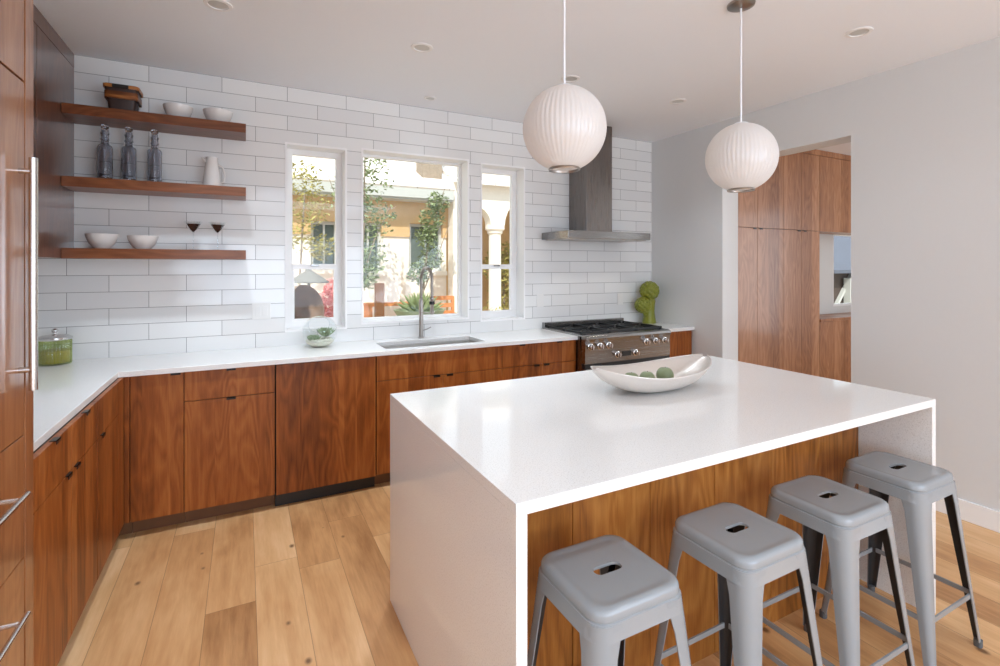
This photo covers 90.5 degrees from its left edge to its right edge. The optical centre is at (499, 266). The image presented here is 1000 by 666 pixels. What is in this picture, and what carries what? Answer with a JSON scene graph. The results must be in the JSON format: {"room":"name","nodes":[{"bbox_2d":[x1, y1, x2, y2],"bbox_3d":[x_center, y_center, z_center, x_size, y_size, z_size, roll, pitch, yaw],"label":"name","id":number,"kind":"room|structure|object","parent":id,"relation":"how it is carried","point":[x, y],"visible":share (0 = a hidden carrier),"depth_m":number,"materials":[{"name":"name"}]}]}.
{"room":"kitchen","nodes":[
{"label":"kitchen","id":0,"kind":"room"},
{"bbox_2d":[38,54,651,361],"bbox_3d":[-1.519,0.099,3.651,6.840,2.762,0.200,0,0,-27],"label":"wall","id":1,"kind":"structure","parent":0,"point":[110,308],"depth_m":3.46,"materials":[{"name":"white tile"}]},
{"bbox_2d":[33,4,73,258],"bbox_3d":[-2.297,-0.664,2.111,0.320,1.234,1.824,0,0,-27],"label":"upper cabinet","id":2,"kind":"object","parent":1,"relation":"attached to","point":[53,60],"visible":0.4,"depth_m":2.64,"materials":[{"name":"brown wood"}]},
{"bbox_2d":[61,102,245,140],"bbox_3d":[-2.104,-0.891,3.096,0.920,0.058,0.248,0,0,-27],"label":"floating shelf","id":3,"kind":"object","parent":1,"relation":"attached to","point":[77,113],"visible":1,"depth_m":3.01,"materials":[{"name":"brown wood"}]},
{"bbox_2d":[103,82,142,110],"bbox_3d":[-2.271,-0.998,2.988,0.176,0.155,0.181,0,0,-27],"label":"wooden basket","id":4,"kind":"object","parent":3,"relation":"on","point":[118,96],"visible":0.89,"depth_m":2.94,"materials":[{"name":"wood"}]},
{"bbox_2d":[163,102,192,116],"bbox_3d":[-2.031,-0.964,3.129,0.164,0.088,0.164,0,0,-27],"label":"bowl","id":5,"kind":"object","parent":3,"relation":"on","point":[177,109],"visible":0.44,"depth_m":3.07,"materials":[{"name":"white ceramic"}]},
{"bbox_2d":[203,107,232,121],"bbox_3d":[-1.836,-0.964,3.229,0.172,0.088,0.172,0,0,-27],"label":"bowl","id":6,"kind":"object","parent":3,"relation":"on","point":[211,113],"visible":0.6,"depth_m":3.17,"materials":[{"name":"white ceramic"}]},
{"bbox_2d":[61,175,245,200],"bbox_3d":[-2.104,-0.481,3.096,0.920,0.058,0.248,0,0,-27],"label":"floating shelf","id":7,"kind":"object","parent":1,"relation":"attached to","point":[74,183],"visible":1,"depth_m":3.00,"materials":[{"name":"brown wood"}]},
{"bbox_2d":[97,124,112,178],"bbox_3d":[-2.359,-0.679,2.960,0.078,0.337,0.078,0,0,-27],"label":"glass bottle","id":8,"kind":"object","parent":7,"relation":"on","point":[104,150],"visible":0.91,"depth_m":2.94,"materials":[{"name":"grey"}]},
{"bbox_2d":[121,127,136,179],"bbox_3d":[-2.256,-0.679,3.014,0.078,0.337,0.078,0,0,-27],"label":"glass bottle","id":9,"kind":"object","parent":7,"relation":"on","point":[128,152],"visible":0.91,"depth_m":2.99,"materials":[{"name":"grey"}]},
{"bbox_2d":[147,129,161,181],"bbox_3d":[-2.140,-0.679,3.073,0.078,0.337,0.078,0,0,-27],"label":"glass bottle","id":10,"kind":"object","parent":7,"relation":"on","point":[154,155],"visible":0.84,"depth_m":3.05,"materials":[{"name":"grey"}]},
{"bbox_2d":[201,156,225,185],"bbox_3d":[-1.861,-0.608,3.212,0.117,0.196,0.104,0,0,11],"label":"pitcher","id":11,"kind":"object","parent":7,"relation":"on","point":[211,176],"visible":0.76,"depth_m":3.18,"materials":[{"name":"white ceramic"}]},
{"bbox_2d":[61,248,245,259],"bbox_3d":[-2.104,-0.075,3.096,0.920,0.058,0.248,0,0,-27],"label":"floating shelf","id":12,"kind":"object","parent":1,"relation":"attached to","point":[71,253],"visible":1,"depth_m":2.96,"materials":[{"name":"brown wood"}]},
{"bbox_2d":[85,233,118,247],"bbox_3d":[-2.371,-0.149,2.954,0.160,0.088,0.160,0,0,-27],"label":"bowl","id":13,"kind":"object","parent":12,"relation":"on","point":[96,240],"visible":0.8,"depth_m":2.90,"materials":[{"name":"white ceramic"}]},
{"bbox_2d":[127,235,158,248],"bbox_3d":[-2.194,-0.146,3.046,0.160,0.082,0.160,0,0,-27],"label":"bowl","id":14,"kind":"object","parent":12,"relation":"on","point":[137,241],"visible":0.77,"depth_m":3.00,"materials":[{"name":"white ceramic"}]},
{"bbox_2d":[185,223,201,249],"bbox_3d":[-1.959,-0.196,3.166,0.104,0.182,0.104,0,0,-27],"label":"martini glass","id":15,"kind":"object","parent":12,"relation":"on","point":[192,227],"visible":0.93,"depth_m":3.15,"materials":[{"name":"clear"}]},
{"bbox_2d":[209,223,224,249],"bbox_3d":[-1.839,-0.196,3.228,0.104,0.182,0.104,0,0,-27],"label":"martini glass","id":16,"kind":"object","parent":12,"relation":"on","point":[217,227],"visible":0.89,"depth_m":3.21,"materials":[{"name":"clear glass"}]},
{"bbox_2d":[252,303,270,319],"bbox_3d":[-1.664,0.311,3.459,0.118,0.114,0.008,0,0,-27],"label":"wall outlet","id":17,"kind":"object","parent":1,"relation":"attached to","point":[259,310],"visible":1,"depth_m":3.46,"materials":[{"name":"plastic"}]},
{"bbox_2d":[285,142,346,331],"bbox_3d":[-1.384,-0.209,3.713,0.429,1.355,0.194,0,0,-27],"label":"window","id":18,"kind":"structure","parent":1,"relation":"in","point":[339,155],"depth_m":3.72,"materials":[{"name":"white paint"}]},
{"bbox_2d":[361,148,468,324],"bbox_3d":[-0.702,-0.230,4.064,0.893,1.346,0.194,0,0,-27],"label":"window","id":19,"kind":"structure","parent":1,"relation":"in","point":[462,165],"depth_m":4.18,"materials":[{"name":"white paint"}]},
{"bbox_2d":[481,163,524,321],"bbox_3d":[-0.014,-0.207,4.418,0.438,1.359,0.194,0,0,-27],"label":"window","id":20,"kind":"structure","parent":1,"relation":"in","point":[516,311],"depth_m":4.49,"materials":[{"name":"white paint"}]},
{"bbox_2d":[542,126,649,242],"bbox_3d":[0.882,-0.755,4.537,0.916,1.048,0.417,0,0,-27],"label":"range hood","id":21,"kind":"object","parent":1,"relation":"attached to","point":[590,188],"visible":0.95,"depth_m":4.48,"materials":[{"name":"metal"}]},
{"bbox_2d":[33,0,999,155],"bbox_3d":[2.546,-1.357,0.626,11.300,0.150,9.300,0,0,-27],"label":"ceiling","id":22,"kind":"structure","parent":0,"point":[487,58],"depth_m":2.88,"materials":[{"name":"white paint"}]},
{"bbox_2d":[203,0,232,11],"bbox_3d":[-1.378,-1.279,2.425,0.128,0.006,0.128,0,0,-27],"label":"recessed light","id":23,"kind":"object","parent":22,"relation":"in","point":[218,5],"visible":1,"depth_m":2.43,"materials":[{"name":"white paint"}]},
{"bbox_2d":[411,42,432,52],"bbox_3d":[-0.457,-1.279,2.899,0.128,0.006,0.128,0,0,-27],"label":"recessed light","id":24,"kind":"object","parent":22,"relation":"in","point":[421,47],"visible":1,"depth_m":2.90,"materials":[{"name":"white paint"}]},
{"bbox_2d":[424,96,435,100],"bbox_3d":[-0.533,-1.279,3.772,0.093,0.006,0.093,0,0,-27],"label":"recessed light","id":25,"kind":"object","parent":22,"relation":"in","point":[430,98],"visible":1,"depth_m":3.77,"materials":[{"name":"white paint"}]},
{"bbox_2d":[523,0,606,172],"bbox_3d":[0.253,-0.829,1.946,0.325,0.904,0.325,0,0,-27],"label":"pendant lamp","id":26,"kind":"object","parent":22,"relation":"hanging from","point":[565,125],"visible":1,"depth_m":1.83,"materials":[{"name":"white"}]},
{"bbox_2d":[561,75,579,82],"bbox_3d":[0.481,-1.279,3.382,0.128,0.006,0.128,0,0,-27],"label":"recessed light","id":27,"kind":"object","parent":22,"relation":"in","point":[569,78],"visible":0.88,"depth_m":3.38,"materials":[{"name":"white paint"}]},
{"bbox_2d":[669,98,685,103],"bbox_3d":[1.378,-1.279,3.843,0.128,0.006,0.128,0,0,-27],"label":"recessed light","id":28,"kind":"object","parent":22,"relation":"in","point":[679,100],"visible":1,"depth_m":3.85,"materials":[{"name":"white paint"}]},
{"bbox_2d":[705,0,778,192],"bbox_3d":[1.177,-0.825,2.422,0.325,0.912,0.325,0,0,-27],"label":"pendant lamp","id":29,"kind":"object","parent":22,"relation":"hanging from","point":[741,157],"visible":1,"depth_m":2.32,"materials":[{"name":"white"}]},
{"bbox_2d":[845,26,873,37],"bbox_3d":[1.962,-1.279,2.710,0.128,0.006,0.128,0,0,-27],"label":"recessed light","id":30,"kind":"object","parent":22,"relation":"in","point":[861,31],"visible":1,"depth_m":2.71,"materials":[{"name":"white paint"}]},
{"bbox_2d":[57,482,999,665],"bbox_3d":[2.546,1.540,0.626,11.300,0.120,9.300,0,0,-27],"label":"floor","id":31,"kind":"structure","parent":0,"point":[307,582],"depth_m":2.18,"materials":[{"name":"brown wood"}]},
{"bbox_2d":[0,0,32,665],"bbox_3d":[-1.492,0.100,0.916,0.659,2.760,1.031,0,0,-27],"label":"surround","id":32,"kind":"object","parent":31,"relation":"on","point":[16,16],"visible":0.43,"depth_m":1.48,"materials":[{"name":"brown wood"}]},
{"bbox_2d":[0,64,37,665],"bbox_3d":[-1.467,0.469,0.929,0.713,2.022,0.902,0,0,-27],"label":"refrigerator","id":33,"kind":"object","parent":31,"relation":"on","point":[13,618],"visible":1,"depth_m":1.39,"materials":[{"name":"brown wood"}]},
{"bbox_2d":[33,402,96,665],"bbox_3d":[-1.897,1.037,1.712,0.665,0.886,0.749,0,0,-27],"label":"base cabinet","id":34,"kind":"object","parent":31,"relation":"on","point":[65,464],"visible":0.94,"depth_m":1.78,"materials":[{"name":"brown wood"}]},
{"bbox_2d":[33,329,577,451],"bbox_3d":[-0.822,0.580,2.869,3.640,0.030,1.825,0,0,-27],"label":"countertop","id":35,"kind":"structure","parent":34,"relation":"on","point":[63,391],"depth_m":2.95,"materials":[{"name":"white stone"}]},
{"bbox_2d":[38,328,72,365],"bbox_3d":[-2.581,0.462,2.874,0.160,0.206,0.160,0,0,-27],"label":"glass jar","id":36,"kind":"object","parent":35,"relation":"on","point":[55,356],"visible":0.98,"depth_m":2.83,"materials":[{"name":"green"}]},
{"bbox_2d":[302,316,336,346],"bbox_3d":[-1.271,0.457,3.497,0.236,0.216,0.237,0,0,-27],"label":"glass terrarium","id":37,"kind":"object","parent":35,"relation":"on","point":[314,340],"visible":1,"depth_m":3.45,"materials":[{"name":"white"}]},
{"bbox_2d":[418,266,434,337],"bbox_3d":[-0.562,0.281,3.855,0.104,0.568,0.218,0,0,-27],"label":"kitchen faucet","id":38,"kind":"object","parent":35,"relation":"on","point":[431,302],"visible":1,"depth_m":3.90,"materials":[{"name":"silver metal"}]},
{"bbox_2d":[382,340,474,348],"bbox_3d":[-0.516,0.699,3.712,0.816,0.208,0.366,0,0,-27],"label":"sink","id":39,"kind":"object","parent":35,"relation":"in","point":[457,341],"visible":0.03,"depth_m":3.87,"materials":[{"name":"metal"}]},
{"bbox_2d":[91,377,123,579],"bbox_3d":[-2.192,1.038,2.286,0.665,0.884,0.537,0,0,-27],"label":"base cabinet","id":40,"kind":"object","parent":31,"relation":"on","point":[110,402],"visible":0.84,"depth_m":2.39,"materials":[{"name":"brown wood"}]},
{"bbox_2d":[118,377,132,535],"bbox_3d":[-2.429,1.038,2.763,0.680,0.884,0.523,0,0,-27],"label":"cabinet filler","id":41,"kind":"object","parent":31,"relation":"on","point":[127,528],"visible":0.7,"depth_m":2.68,"materials":[{"name":"brown wood"}]},
{"bbox_2d":[130,372,184,532],"bbox_3d":[-2.013,1.037,2.972,0.247,0.886,0.532,0,0,-27],"label":"base cabinet","id":42,"kind":"object","parent":31,"relation":"on","point":[156,401],"visible":0.8,"depth_m":2.75,"materials":[{"name":"brown wood"}]},
{"bbox_2d":[184,365,274,521],"bbox_3d":[-1.694,1.037,3.136,0.468,0.886,0.532,0,0,-27],"label":"base cabinet","id":43,"kind":"object","parent":31,"relation":"on","point":[229,414],"visible":0.92,"depth_m":2.91,"materials":[{"name":"brown wood"}]},
{"bbox_2d":[275,357,375,505],"bbox_3d":[-1.214,1.038,3.388,0.611,0.884,0.523,0,0,-27],"label":"dishwasher","id":44,"kind":"object","parent":31,"relation":"on","point":[325,411],"visible":0.81,"depth_m":3.15,"materials":[{"name":"brown wood"}]},
{"bbox_2d":[375,346,501,483],"bbox_3d":[-0.520,1.038,3.740,0.940,0.884,0.532,0,0,-27],"label":"base cabinet","id":45,"kind":"object","parent":31,"relation":"on","point":[400,373],"visible":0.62,"depth_m":3.44,"materials":[{"name":"brown wood"}]},
{"bbox_2d":[502,343,540,380],"bbox_3d":[0.053,1.037,4.035,0.347,0.886,0.532,0,0,-27],"label":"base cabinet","id":46,"kind":"object","parent":31,"relation":"on","point":[522,360],"visible":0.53,"depth_m":3.80,"materials":[{"name":"brown wood"}]},
{"bbox_2d":[541,340,575,375],"bbox_3d":[0.354,1.037,4.190,0.330,0.886,0.532,0,0,-27],"label":"base cabinet","id":47,"kind":"object","parent":31,"relation":"on","point":[558,357],"visible":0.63,"depth_m":3.96,"materials":[{"name":"brown wood"}]},
{"bbox_2d":[542,318,670,371],"bbox_3d":[0.956,0.994,4.403,0.920,0.972,0.718,0,0,-27],"label":"gas range","id":48,"kind":"object","parent":31,"relation":"on","point":[607,341],"visible":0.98,"depth_m":4.18,"materials":[{"name":"metal"}]},
{"bbox_2d":[551,325,658,334],"bbox_3d":[0.932,0.561,4.450,0.896,0.006,0.523,0,0,-27],"label":"cooktop","id":49,"kind":"object","parent":48,"relation":"in","point":[567,329],"depth_m":4.32,"materials":[{"name":"metal"}]},
{"bbox_2d":[527,535,690,665],"bbox_3d":[0.289,1.145,1.335,0.396,0.670,0.396,0,0,-27],"label":"metal stool","id":50,"kind":"object","parent":31,"relation":"on","point":[632,593],"visible":1,"depth_m":1.26,"materials":[{"name":"grey paint"}]},
{"bbox_2d":[670,330,691,356],"bbox_3d":[1.511,1.038,4.790,0.405,0.884,0.523,0,0,-27],"label":"base cabinet","id":51,"kind":"object","parent":31,"relation":"on","point":[680,341],"visible":0.11,"depth_m":4.58,"materials":[{"name":"brown wood"}]},
{"bbox_2d":[636,322,694,331],"bbox_3d":[1.511,0.580,4.785,0.410,0.030,0.552,0,0,-27],"label":"countertop","id":52,"kind":"structure","parent":51,"relation":"on","point":[673,327],"depth_m":4.63,"materials":[{"name":"white stone"}]},
{"bbox_2d":[634,281,659,323],"bbox_3d":[1.459,0.356,4.931,0.268,0.418,0.192,0,0,-27],"label":"ornament","id":53,"kind":"object","parent":52,"relation":"on","point":[649,290],"visible":1,"depth_m":4.88,"materials":[{"name":"ceramic"}]},
{"bbox_2d":[527,427,857,665],"bbox_3d":[0.624,1.038,2.279,1.980,0.884,0.858,0,0,-27],"label":"kitchen island","id":54,"kind":"object","parent":31,"relation":"on","point":[645,515],"visible":0.16,"depth_m":1.81,"materials":[{"name":"brown wood"}]},
{"bbox_2d":[390,356,935,665],"bbox_3d":[0.686,1.023,2.158,2.048,0.915,1.150,0,0,-27],"label":"island countertop","id":55,"kind":"structure","parent":54,"relation":"on","point":[469,464],"depth_m":1.75,"materials":[{"name":"white stone"}]},
{"bbox_2d":[590,354,711,392],"bbox_3d":[0.706,0.498,2.283,0.686,0.133,0.326,0,0,-27],"label":"fruit bowl","id":56,"kind":"object","parent":55,"relation":"on","point":[687,369],"visible":0.98,"depth_m":2.25,"materials":[{"name":"white ceramic"}]},
{"bbox_2d":[625,372,638,376],"bbox_3d":[0.591,0.511,2.229,0.074,0.072,0.074,0,0,-27],"label":"apple","id":57,"kind":"object","parent":56,"relation":"in","point":[628,373],"visible":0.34,"depth_m":2.22,"materials":[{"name":"green plant"}]},
{"bbox_2d":[639,371,654,377],"bbox_3d":[0.671,0.512,2.259,0.072,0.070,0.072,0,0,-27],"label":"apple","id":58,"kind":"object","parent":56,"relation":"in","point":[646,374],"visible":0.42,"depth_m":2.24,"materials":[{"name":"green plant"}]},
{"bbox_2d":[656,367,673,377],"bbox_3d":[0.773,0.509,2.323,0.080,0.078,0.080,0,0,-27],"label":"apple","id":59,"kind":"object","parent":56,"relation":"in","point":[662,372],"visible":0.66,"depth_m":2.30,"materials":[{"name":"green plant"}]},
{"bbox_2d":[653,502,822,665],"bbox_3d":[0.736,1.145,1.541,0.396,0.670,0.396,0,0,-28],"label":"metal stool","id":60,"kind":"object","parent":31,"relation":"on","point":[744,560],"visible":0.97,"depth_m":1.46,"materials":[{"name":"grey paint"}]},
{"bbox_2d":[738,149,850,376],"bbox_3d":[3.452,0.100,5.596,3.340,2.760,0.327,0,0,-27],"label":"pantry cabinet","id":61,"kind":"object","parent":31,"relation":"on","point":[779,221],"visible":0.56,"depth_m":5.17,"materials":[{"name":"brown wood"}]},
{"bbox_2d":[820,319,850,382],"bbox_3d":[4.191,1.001,5.981,1.673,0.778,0.318,0,0,-27],"label":"base cabinet","id":62,"kind":"object","parent":31,"relation":"on","point":[835,336],"visible":0.22,"depth_m":5.60,"materials":[{"name":"brown wood"}]},
{"bbox_2d":[820,312,850,321],"bbox_3d":[4.193,0.596,5.977,1.673,0.031,0.328,0,0,-27],"label":"countertop","id":63,"kind":"structure","parent":62,"relation":"on","point":[835,316],"depth_m":5.71,"materials":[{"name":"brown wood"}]},
{"bbox_2d":[763,475,914,665],"bbox_3d":[1.167,1.145,1.766,0.396,0.670,0.396,0,0,-27],"label":"metal stool","id":64,"kind":"object","parent":31,"relation":"on","point":[851,515],"visible":0.84,"depth_m":1.68,"materials":[{"name":"grey paint"}]},
{"bbox_2d":[819,451,982,665],"bbox_3d":[1.615,1.145,2.014,0.396,0.670,0.396,0,0,-27],"label":"metal stool","id":65,"kind":"object","parent":31,"relation":"on","point":[918,485],"visible":0.93,"depth_m":1.92,"materials":[{"name":"grey paint"}]},
{"bbox_2d":[652,36,999,510],"bbox_3d":[3.672,0.099,1.262,0.204,2.762,9.200,0,0,-27],"label":"wall","id":66,"kind":"structure","parent":0,"point":[923,135],"depth_m":3.15,"materials":[{"name":"white paint"}]},
{"bbox_2d":[936,498,999,532],"bbox_3d":[4.054,1.423,0.279,0.014,0.115,7.103,0,0,-27],"label":"baseboard","id":67,"kind":"structure","parent":66,"relation":"attached to","point":[985,517],"depth_m":2.83,"materials":[{"name":"white paint"}]},
{"bbox_2d":[820,234,850,313],"bbox_3d":[3.697,0.099,5.976,4.156,2.762,0.120,0,0,-27],"label":"wall","id":68,"kind":"structure","parent":0,"point":[826,240],"depth_m":6.07,"materials":[{"name":"white paint"}]},
{"bbox_2d":[820,156,850,234],"bbox_3d":[4.191,-0.803,5.981,1.673,0.831,0.318,0,0,-27],"label":"upper cabinet","id":69,"kind":"object","parent":68,"relation":"attached to","point":[835,174],"visible":0.37,"depth_m":5.59,"materials":[{"name":"brown wood"}]},
{"bbox_2d":[833,234,850,305],"bbox_3d":[4.601,0.038,6.429,1.155,0.925,0.080,0,0,-27],"label":"window","id":70,"kind":"structure","parent":68,"relation":"in","point":[835,304],"depth_m":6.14,"materials":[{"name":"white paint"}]},
{"label":"outside","id":71,"kind":"structure","parent":0,"visible":0},
{"bbox_3d":[-1.023,1.790,12.915,34.000,0.380,15.780,0,0,-27],"label":"ground","id":72,"kind":"structure","parent":71,"visible":0},
{"bbox_2d":[294,285,323,318],"bbox_3d":[-2.405,0.912,6.029,0.520,1.376,0.560,0,0,-27],"label":"wicker chair","id":73,"kind":"object","parent":72,"relation":"on","point":[308,303],"visible":0.27,"depth_m":6.25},
{"bbox_2d":[294,270,328,285],"bbox_3d":[-2.694,0.790,6.983,0.540,1.620,0.540,0,0,-27],"label":"lantern","id":74,"kind":"object","parent":72,"relation":"on","point":[308,276],"visible":0.51,"depth_m":6.84,"materials":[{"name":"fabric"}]},
{"bbox_2d":[292,160,334,284],"bbox_3d":[-2.916,-0.002,7.482,0.885,3.204,0.624,0,0,-27],"label":"climbing vine","id":75,"kind":"object","parent":72,"relation":"on","point":[302,233],"visible":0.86,"depth_m":7.47,"materials":[{"name":"green plant"}]},
{"bbox_2d":[319,278,332,316],"bbox_3d":[-2.661,0.875,7.587,0.737,1.453,0.609,0,0,-6],"label":"flowering shrub","id":76,"kind":"object","parent":72,"relation":"on","point":[328,287],"visible":0.16,"depth_m":7.55,"materials":[{"name":"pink plant"}]},
{"bbox_2d":[327,158,396,290],"bbox_3d":[-2.016,-0.356,7.099,1.012,3.914,1.039,0,0,-5],"label":"tree","id":77,"kind":"object","parent":72,"relation":"on","point":[367,254],"visible":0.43,"depth_m":7.18,"materials":[{"name":"green plant"}]},
{"bbox_2d":[292,156,454,316],"bbox_3d":[-4.590,-0.760,9.246,6.500,4.720,3.840,0,0,-27],"label":"house","id":78,"kind":"structure","parent":72,"relation":"on","point":[412,183],"depth_m":8.91,"materials":[{"name":"beige paint"}]},
{"bbox_2d":[374,283,384,316],"bbox_3d":[-1.673,0.915,6.879,0.120,1.370,0.100,0,0,-27],"label":"post","id":79,"kind":"object","parent":72,"relation":"on","point":[379,288],"visible":0.44,"depth_m":6.83,"materials":[{"name":"brown wood"}]},
{"bbox_2d":[363,301,408,316],"bbox_3d":[-1.765,1.100,8.237,0.920,1.000,0.380,0,0,-27],"label":"garden bench","id":80,"kind":"object","parent":72,"relation":"on","point":[368,307],"visible":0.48,"depth_m":8.02,"materials":[{"name":"orange wood"}]},
{"bbox_2d":[394,293,444,315],"bbox_3d":[-1.250,1.003,7.726,0.808,1.195,0.800,0,0,-27],"label":"agave plant","id":81,"kind":"object","parent":72,"relation":"on","point":[412,308],"visible":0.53,"depth_m":7.61,"materials":[{"name":"green plant"}]},
{"bbox_2d":[406,189,449,294],"bbox_3d":[-1.178,0.150,8.216,0.725,2.903,0.564,0,0,-27],"label":"tree","id":82,"kind":"object","parent":72,"relation":"on","point":[429,239],"visible":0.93,"depth_m":8.17,"materials":[{"name":"green plant"}]},
{"bbox_2d":[430,296,454,313],"bbox_3d":[-0.969,1.060,8.548,0.560,1.080,0.495,0,0,-27],"label":"garden chair","id":83,"kind":"object","parent":72,"relation":"on","point":[451,298],"visible":0.12,"depth_m":8.79,"materials":[{"name":"orange wood"}]},
{"bbox_2d":[442,165,509,312],"bbox_3d":[0.019,-0.560,11.022,3.280,4.320,2.900,0,0,-27],"label":"arcade","id":84,"kind":"object","parent":72,"relation":"on","point":[495,188],"visible":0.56,"depth_m":9.58,"materials":[{"name":"beige paint"}]},
{"bbox_2d":[482,305,507,310],"bbox_3d":[-0.172,1.099,7.604,0.845,1.013,0.489,0,0,-27],"label":"shrub","id":85,"kind":"object","parent":72,"relation":"on","point":[500,307],"visible":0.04,"depth_m":7.74,"materials":[{"name":"green plant"}]},
{"bbox_2d":[482,241,509,310],"bbox_3d":[0.135,0.492,10.713,1.200,2.293,1.028,0,0,-27],"label":"shrub","id":86,"kind":"object","parent":72,"relation":"on","point":[504,280],"visible":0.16,"depth_m":10.61,"materials":[{"name":"green plant"}]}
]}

